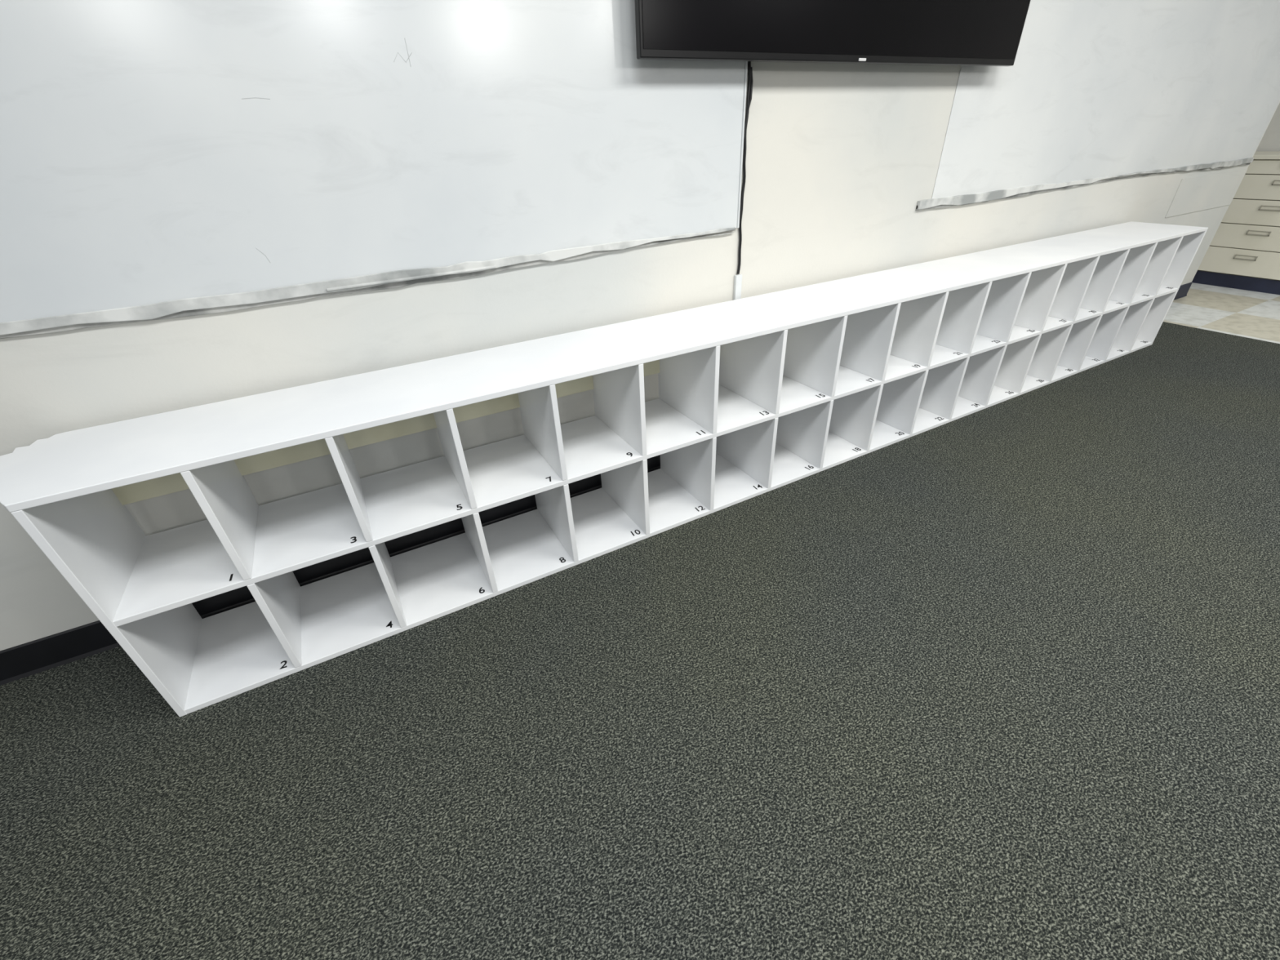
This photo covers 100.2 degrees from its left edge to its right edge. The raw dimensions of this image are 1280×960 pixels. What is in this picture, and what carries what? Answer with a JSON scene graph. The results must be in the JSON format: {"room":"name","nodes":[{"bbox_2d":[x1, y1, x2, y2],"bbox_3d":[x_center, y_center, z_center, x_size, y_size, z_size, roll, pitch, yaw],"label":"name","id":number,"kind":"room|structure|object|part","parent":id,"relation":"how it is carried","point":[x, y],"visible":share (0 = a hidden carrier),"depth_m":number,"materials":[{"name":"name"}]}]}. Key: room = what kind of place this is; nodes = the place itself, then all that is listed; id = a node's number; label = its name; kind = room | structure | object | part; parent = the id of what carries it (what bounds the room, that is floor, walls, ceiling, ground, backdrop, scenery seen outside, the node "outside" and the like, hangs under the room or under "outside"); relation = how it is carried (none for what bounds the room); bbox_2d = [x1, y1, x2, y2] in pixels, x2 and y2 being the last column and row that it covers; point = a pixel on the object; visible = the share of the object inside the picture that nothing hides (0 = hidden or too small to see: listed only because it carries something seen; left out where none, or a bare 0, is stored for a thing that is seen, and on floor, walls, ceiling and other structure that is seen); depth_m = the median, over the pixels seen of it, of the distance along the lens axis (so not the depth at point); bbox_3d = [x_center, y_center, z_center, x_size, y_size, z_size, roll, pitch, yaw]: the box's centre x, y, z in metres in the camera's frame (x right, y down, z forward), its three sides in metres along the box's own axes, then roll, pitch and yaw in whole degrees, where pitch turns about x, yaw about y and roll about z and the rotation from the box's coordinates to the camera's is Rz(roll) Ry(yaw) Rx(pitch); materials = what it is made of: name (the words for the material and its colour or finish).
{"room":"classroom","nodes":[
{"label":"classroom","id":0,"kind":"room"},
{"bbox_2d":[0,321,1279,959],"bbox_3d":[1.255,2.489,-1.489,11.040,0.100,9.430,-18,36,-23],"label":"floor","id":1,"kind":"structure","parent":0,"point":[1001,681],"depth_m":1.36,"materials":[{"name":"grey carpet"}]},
{"bbox_2d":[0,221,1208,716],"bbox_3d":[0.923,-0.501,2.479,5.516,0.720,0.396,-18,36,-23],"label":"cubby shelf","id":2,"kind":"object","parent":1,"relation":"on","point":[760,394],"visible":1,"depth_m":1.87,"materials":[{"name":"white paint"}]},
{"bbox_3d":[0.872,-0.758,2.544,5.370,0.113,0.011,-18,36,-23],"label":"rail","id":3,"kind":"part","parent":2,"relation":"part of","materials":[{"name":"white wood"}]},
{"bbox_2d":[0,61,1279,650],"bbox_3d":[-0.703,-1.074,1.469,12.000,3.100,0.120,-18,36,-23],"label":"wall","id":4,"kind":"structure","parent":0,"point":[841,157],"depth_m":1.95,"materials":[{"name":"white paint"}]},
{"bbox_2d":[0,0,747,337],"bbox_3d":[-1.990,-0.758,0.729,5.390,1.366,0.026,-18,36,-23],"label":"whiteboard","id":5,"kind":"object","parent":4,"relation":"attached to","point":[160,159],"visible":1,"depth_m":1.41,"materials":[{"name":"ceramic"}]},
{"bbox_2d":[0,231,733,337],"bbox_3d":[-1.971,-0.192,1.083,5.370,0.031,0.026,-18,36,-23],"label":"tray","id":6,"kind":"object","parent":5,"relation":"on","point":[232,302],"depth_m":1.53,"materials":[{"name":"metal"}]},
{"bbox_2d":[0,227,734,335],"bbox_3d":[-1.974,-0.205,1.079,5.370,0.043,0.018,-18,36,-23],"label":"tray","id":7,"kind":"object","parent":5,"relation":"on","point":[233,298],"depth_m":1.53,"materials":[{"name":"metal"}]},
{"bbox_3d":[-1.992,-0.778,0.721,5.390,1.323,0.018,-18,36,-23],"label":"frame","id":8,"kind":"part","parent":5,"relation":"part of","materials":[{"name":"metal"}]},
{"bbox_2d":[0,282,1192,685],"bbox_3d":[-0.614,0.132,2.167,12.000,0.110,0.012,-18,36,-23],"label":"baseboard","id":9,"kind":"structure","parent":4,"relation":"attached to","point":[43,654],"depth_m":1.84,"materials":[{"name":"black rubber"}]},
{"bbox_2d":[733,61,753,300],"bbox_3d":[0.409,-0.875,2.219,0.032,1.449,0.016,-18,36,-23],"label":"power cable","id":10,"kind":"object","parent":4,"relation":"attached to","point":[738,277],"visible":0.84,"depth_m":2.06,"materials":[{"name":"black plastic"}]},
{"bbox_3d":[0.394,-1.173,2.031,0.019,0.746,0.011,-18,36,-23],"label":"cord","id":11,"kind":"part","parent":10,"relation":"part of","materials":[{"name":"black plastic"}]},
{"bbox_2d":[634,0,1031,66],"bbox_3d":[0.768,-1.995,1.717,1.855,1.052,0.104,-18,36,-23],"label":"wall-mounted television","id":12,"kind":"object","parent":4,"relation":"attached to","point":[975,33],"visible":1,"depth_m":1.85,"materials":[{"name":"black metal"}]},
{"bbox_2d":[915,0,1279,210],"bbox_3d":[2.918,-2.394,2.926,3.710,1.359,0.018,-18,36,-23],"label":"whiteboard","id":13,"kind":"object","parent":4,"relation":"attached to","point":[1094,91],"visible":1,"depth_m":2.88,"materials":[{"name":"ceramic"}]},
{"bbox_2d":[915,157,1253,209],"bbox_3d":[2.944,-1.845,3.275,3.710,0.045,0.018,-18,36,-23],"label":"tray","id":14,"kind":"object","parent":13,"relation":"on","point":[960,197],"depth_m":2.97,"materials":[{"name":"metal"}]},
{"bbox_2d":[1164,168,1247,217],"bbox_3d":[4.141,-2.097,3.906,1.020,0.240,0.006,-18,36,-23],"label":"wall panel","id":15,"kind":"structure","parent":4,"relation":"attached to","point":[1201,193],"depth_m":3.88,"materials":[{"name":"white paint"}]},
{"bbox_2d":[1163,282,1279,343],"bbox_3d":[7.271,0.255,1.574,3.160,0.097,10.200,-18,36,-23],"label":"floor tile","id":16,"kind":"structure","parent":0,"point":[1251,314],"depth_m":4.14,"materials":[{"name":"tile"}]},
{"bbox_2d":[1191,151,1279,294],"bbox_3d":[5.717,-1.896,4.057,0.625,0.998,2.570,-18,36,-23],"label":"base cabinet","id":17,"kind":"object","parent":16,"relation":"on","point":[1243,253],"visible":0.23,"depth_m":4.49,"materials":[{"name":"beige laminate"}]},
{"bbox_2d":[1253,151,1279,159],"bbox_3d":[5.697,-2.305,3.798,0.625,0.030,2.570,-18,36,-23],"label":"countertop","id":18,"kind":"structure","parent":17,"relation":"on","point":[1261,154],"depth_m":4.34,"materials":[{"name":"beige laminate"}]},
{"bbox_2d":[1255,102,1279,151],"bbox_3d":[7.817,-1.152,0.945,0.120,3.100,10.000,-18,36,-23],"label":"wall","id":19,"kind":"structure","parent":0,"point":[1270,141],"depth_m":4.64,"materials":[{"name":"white paint"}]}
]}

